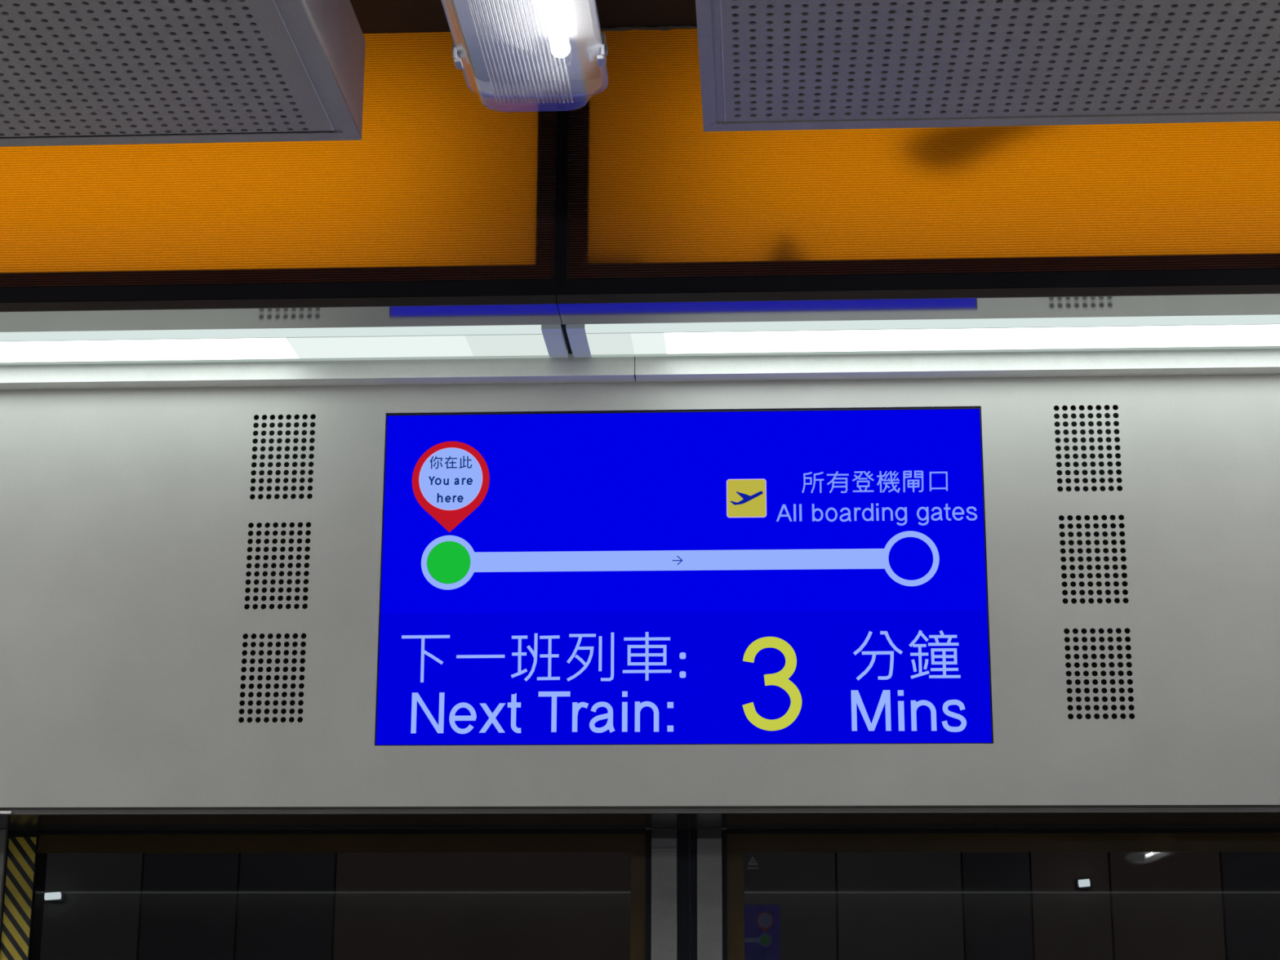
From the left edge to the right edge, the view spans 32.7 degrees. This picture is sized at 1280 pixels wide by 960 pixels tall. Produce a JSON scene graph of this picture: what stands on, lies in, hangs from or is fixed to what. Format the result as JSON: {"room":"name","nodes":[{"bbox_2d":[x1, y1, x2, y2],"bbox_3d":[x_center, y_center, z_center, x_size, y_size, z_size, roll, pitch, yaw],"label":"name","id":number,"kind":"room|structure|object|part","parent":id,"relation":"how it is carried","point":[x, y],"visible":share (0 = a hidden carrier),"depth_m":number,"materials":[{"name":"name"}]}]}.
{"room":"railway station","nodes":[
{"label":"railway station","id":0,"kind":"room"},
{"bbox_2d":[350,0,697,33],"bbox_3d":[0.015,-1.009,2.852,16.000,0.151,2.040,-1,-15,3],"label":"ceiling","id":1,"kind":"structure","parent":0,"point":[373,16],"depth_m":3.54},
{"bbox_2d":[0,0,365,146],"bbox_3d":[-1.057,-0.810,2.679,1.232,0.329,1.250,-1,-15,3],"label":"ceiling panel","id":2,"kind":"object","parent":1,"relation":"hanging from","point":[73,72],"visible":1,"depth_m":3.01,"materials":[{"name":"metal"}]},
{"bbox_2d":[0,31,556,302],"bbox_3d":[-1.632,-0.474,3.718,3.009,0.461,0.234,-1,-15,3],"label":"wall panel","id":3,"kind":"object","parent":1,"relation":"attached to","point":[442,193],"visible":0.63,"depth_m":3.53,"materials":[{"name":"orange paint"}]},
{"bbox_3d":[-1.639,-0.291,3.553,3.009,0.025,0.005,-1,-15,3],"label":"rail","id":4,"kind":"part","parent":3,"relation":"part of","materials":[{"name":"black metal"}]},
{"bbox_2d":[0,294,556,311],"bbox_3d":[-1.637,-0.272,3.548,3.012,0.015,0.003,-1,-15,3],"label":"trim","id":5,"kind":"structure","parent":3,"relation":"attached to","point":[544,299],"depth_m":3.49,"materials":[{"name":"black metal"}]},
{"bbox_2d":[0,300,561,332],"bbox_3d":[-1.634,-0.255,3.598,3.012,0.006,0.104,-1,-15,3],"label":"trim","id":6,"kind":"structure","parent":3,"relation":"attached to","point":[515,314],"depth_m":3.54,"materials":[{"name":"metal"}]},
{"bbox_2d":[440,0,608,111],"bbox_3d":[-0.176,-0.846,2.445,0.209,0.371,1.377,-1,-15,3],"label":"lamp","id":7,"kind":"object","parent":1,"relation":"hanging from","point":[504,50],"visible":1,"depth_m":2.94,"materials":[{"name":"clear plastic"}]},
{"bbox_2d":[600,25,697,31],"bbox_3d":[0.091,-0.741,3.570,0.400,0.011,0.009,-1,-15,3],"label":"trim","id":8,"kind":"structure","parent":1,"relation":"attached to","point":[664,28],"depth_m":3.57,"materials":[{"name":"black metal"}]},
{"bbox_2d":[565,28,1279,294],"bbox_3d":[1.473,-0.504,3.554,3.172,0.461,0.234,-1,-15,3],"label":"wall panel","id":9,"kind":"object","parent":1,"relation":"attached to","point":[658,202],"visible":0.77,"depth_m":3.48,"materials":[{"name":"orange paint"}]},
{"bbox_2d":[556,284,1279,304],"bbox_3d":[1.459,-0.303,3.383,3.186,0.015,0.003,-1,-15,3],"label":"trim","id":10,"kind":"structure","parent":9,"relation":"attached to","point":[1220,289],"depth_m":3.44,"materials":[{"name":"metal"}]},
{"bbox_2d":[557,293,1279,324],"bbox_3d":[1.462,-0.286,3.434,3.186,0.006,0.104,-1,-15,3],"label":"trim","id":11,"kind":"structure","parent":9,"relation":"attached to","point":[1258,304],"depth_m":3.49,"materials":[{"name":"metal"}]},
{"bbox_3d":[1.466,-0.323,3.388,3.172,0.025,0.005,-1,-15,3],"label":"rail","id":12,"kind":"part","parent":9,"relation":"part of","materials":[{"name":"black metal"}]},
{"bbox_2d":[695,0,1279,131],"bbox_3d":[0.899,-0.832,2.568,1.682,0.329,1.250,-1,-15,3],"label":"ceiling panel","id":13,"kind":"object","parent":1,"relation":"hanging from","point":[765,64],"visible":1,"depth_m":2.95,"materials":[{"name":"metal"}]},
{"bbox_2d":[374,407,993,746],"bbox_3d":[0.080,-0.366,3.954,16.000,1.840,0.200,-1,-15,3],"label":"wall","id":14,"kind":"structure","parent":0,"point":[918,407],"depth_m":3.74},
{"bbox_2d":[0,324,568,364],"bbox_3d":[-1.629,-0.219,3.734,3.008,0.014,0.156,-1,-15,3],"label":"strip light","id":15,"kind":"object","parent":14,"relation":"attached to","point":[502,341],"visible":1,"depth_m":3.66,"materials":[{"name":"white plastic"}]},
{"bbox_2d":[0,337,298,362],"bbox_3d":[-1.858,-0.211,3.748,2.548,0.004,0.109,-1,-15,3],"label":"diffuser","id":16,"kind":"object","parent":15,"relation":"attached to","point":[11,349],"depth_m":3.69,"materials":[{"name":"white plastic"}]},
{"bbox_2d":[285,335,473,358],"bbox_3d":[-0.436,-0.225,3.673,0.300,0.004,0.109,-1,-15,3],"label":"diffuser","id":17,"kind":"object","parent":15,"relation":"attached to","point":[296,346],"depth_m":3.67,"materials":[{"name":"white plastic"}]},
{"bbox_2d":[465,334,548,355],"bbox_3d":[-0.222,-0.227,3.662,0.129,0.004,0.109,-1,-15,3],"label":"diffuser","id":18,"kind":"object","parent":15,"relation":"attached to","point":[475,344],"depth_m":3.66,"materials":[{"name":"white plastic"}]},
{"bbox_2d":[0,353,635,390],"bbox_3d":[-1.567,-0.177,3.823,3.121,0.042,0.034,-1,-15,3],"label":"fluorescent light","id":19,"kind":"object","parent":14,"relation":"attached to","point":[571,369],"depth_m":3.75,"materials":[{"name":"white plastic"}]},
{"bbox_2d":[554,97,568,300],"bbox_3d":[-0.120,-0.489,3.635,0.019,0.461,0.229,-1,-15,3],"label":"trim","id":20,"kind":"structure","parent":14,"relation":"attached to","point":[562,140],"depth_m":3.51,"materials":[{"name":"black metal"}]},
{"bbox_2d":[560,321,572,351],"bbox_3d":[-0.035,-0.246,3.649,6.200,0.007,0.172,-1,-15,3],"label":"trim","id":21,"kind":"structure","parent":14,"relation":"attached to","point":[563,326],"depth_m":3.66,"materials":[{"name":"black metal"}]},
{"bbox_2d":[634,356,635,381],"bbox_3d":[-0.008,-0.193,3.741,0.002,0.040,0.032,-1,-15,3],"label":"trim","id":22,"kind":"structure","parent":14,"relation":"attached to","point":[634,357],"depth_m":3.73,"materials":[{"name":"grey metal"}]},
{"bbox_2d":[0,351,1279,829],"bbox_3d":[-0.024,0.190,3.788,6.200,0.800,0.252,-1,-15,3],"label":"header panel","id":23,"kind":"object","parent":14,"relation":"attached to","point":[190,577],"visible":1,"depth_m":3.66,"materials":[{"name":"grey paint"}]},
{"bbox_3d":[-1.077,0.552,3.623,0.068,0.005,0.002,-1,-15,3],"label":"plate","id":24,"kind":"part","parent":23,"relation":"part of","materials":[{"name":"silver metal"}]},
{"bbox_2d":[236,631,307,724],"bbox_3d":[-0.615,0.335,3.670,0.121,0.164,0.030,-1,-15,3],"label":"vent grille","id":25,"kind":"object","parent":23,"relation":"attached to","point":[272,667],"depth_m":3.66,"materials":[{"name":"grey metal"}]},
{"bbox_2d":[242,520,312,610],"bbox_3d":[-0.614,0.149,3.718,0.121,0.164,0.030,-1,-15,3],"label":"vent grille","id":26,"kind":"object","parent":23,"relation":"attached to","point":[277,555],"depth_m":3.71,"materials":[{"name":"grey metal"}]},
{"bbox_2d":[248,413,317,500],"bbox_3d":[-0.613,-0.036,3.767,0.121,0.164,0.030,-1,-15,3],"label":"vent grille","id":27,"kind":"object","parent":23,"relation":"attached to","point":[282,447],"depth_m":3.76,"materials":[{"name":"grey metal"}]},
{"bbox_3d":[-0.025,0.575,3.694,6.200,0.005,0.237,-1,-15,3],"label":"soffit plate","id":28,"kind":"part","parent":23,"relation":"part of","materials":[{"name":"grey metal"}]},
{"bbox_2d":[374,407,992,746],"bbox_3d":[0.071,0.163,3.683,1.018,0.573,0.037,-1,-15,3],"label":"display screen","id":29,"kind":"object","parent":23,"relation":"attached to","point":[792,576],"visible":1,"depth_m":3.67,"materials":[{"name":"blue plastic"}]},
{"bbox_3d":[0.070,0.052,3.695,1.016,0.348,0.001,-1,-15,3],"label":"screen pane","id":30,"kind":"part","parent":29,"relation":"part of","materials":[{"name":"blue glass"}]},
{"bbox_3d":[0.069,0.328,3.623,1.016,0.222,0.001,-1,-15,3],"label":"screen pane","id":31,"kind":"part","parent":29,"relation":"part of","materials":[{"name":"blue glass"}]},
{"bbox_2d":[1052,403,1124,493],"bbox_3d":[0.756,-0.050,3.694,0.121,0.164,0.030,-1,-15,3],"label":"vent grille","id":32,"kind":"object","parent":23,"relation":"attached to","point":[1088,438],"depth_m":3.68,"materials":[{"name":"grey metal"}]},
{"bbox_2d":[1057,513,1130,604],"bbox_3d":[0.755,0.135,3.646,0.121,0.164,0.030,-1,-15,3],"label":"vent grille","id":33,"kind":"object","parent":23,"relation":"attached to","point":[1094,549],"depth_m":3.63,"materials":[{"name":"grey metal"}]},
{"bbox_2d":[1062,626,1136,720],"bbox_3d":[0.755,0.321,3.597,0.121,0.164,0.030,-1,-15,3],"label":"vent grille","id":34,"kind":"object","parent":23,"relation":"attached to","point":[1099,664],"depth_m":3.59,"materials":[{"name":"grey metal"}]},
{"bbox_2d":[565,314,1279,357],"bbox_3d":[1.472,-0.250,3.570,3.182,0.014,0.156,-1,-15,3],"label":"strip light","id":35,"kind":"object","parent":14,"relation":"attached to","point":[1213,331],"visible":1,"depth_m":3.60,"materials":[{"name":"white plastic"}]},
{"bbox_2d":[586,333,634,355],"bbox_3d":[-0.049,-0.229,3.652,0.074,0.004,0.109,-1,-15,3],"label":"diffuser","id":36,"kind":"object","parent":35,"relation":"attached to","point":[597,344],"depth_m":3.65,"materials":[{"name":"white plastic"}]},
{"bbox_2d":[631,333,666,354],"bbox_3d":[0.015,-0.230,3.649,0.055,0.004,0.109,-1,-15,3],"label":"diffuser","id":37,"kind":"object","parent":35,"relation":"attached to","point":[641,343],"depth_m":3.65,"materials":[{"name":"white plastic"}]},
{"bbox_2d":[664,324,1279,353],"bbox_3d":[1.552,-0.245,3.568,3.022,0.004,0.109,-1,-15,3],"label":"diffuser","id":38,"kind":"object","parent":35,"relation":"attached to","point":[1013,337],"depth_m":3.62,"materials":[{"name":"white plastic"}]},
{"bbox_2d":[635,348,1279,382],"bbox_3d":[1.529,-0.208,3.659,3.077,0.042,0.034,-1,-15,3],"label":"fluorescent light","id":39,"kind":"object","parent":14,"relation":"attached to","point":[1227,361],"depth_m":3.70,"materials":[{"name":"white plastic"}]},
{"bbox_2d":[689,827,1279,959],"bbox_3d":[0.880,1.540,3.541,1.596,2.030,0.042,-1,-15,3],"label":"door","id":40,"kind":"structure","parent":14,"relation":"in","point":[957,893],"depth_m":3.77,"materials":[{"name":"black glass"}]},
{"bbox_3d":[0.916,0.586,3.793,1.531,0.057,0.032,-1,-15,3],"label":"rail","id":41,"kind":"part","parent":40,"relation":"part of","materials":[{"name":"black metal"}]},
{"bbox_3d":[-0.279,0.986,-3.069,16.000,0.200,13.170,-1,-15,3],"label":"floor","id":42,"kind":"structure","parent":0,"visible":0},
{"bbox_2d":[0,829,38,959],"bbox_3d":[-1.140,1.573,3.659,0.136,2.050,0.074,-1,-15,3],"label":"hazard stripe","id":43,"kind":"object","parent":42,"relation":"on","point":[18,847],"visible":0.61,"depth_m":3.85,"materials":[{"name":"yellow paint"}]},
{"bbox_3d":[-1.167,1.573,3.660,0.083,2.050,0.074,-1,-15,3],"label":"post","id":44,"kind":"part","parent":43,"relation":"part of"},
{"bbox_2d":[29,828,689,959],"bbox_3d":[-0.495,1.553,3.613,1.157,2.030,0.044,-1,-15,3],"label":"door","id":45,"kind":"structure","parent":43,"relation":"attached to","point":[416,894],"depth_m":3.82,"materials":[{"name":"black glass"}]},
{"bbox_3d":[-0.529,0.600,3.869,1.081,0.057,0.032,-1,-15,3],"label":"rail","id":46,"kind":"part","parent":45,"relation":"part of","materials":[{"name":"black metal"}]}
]}

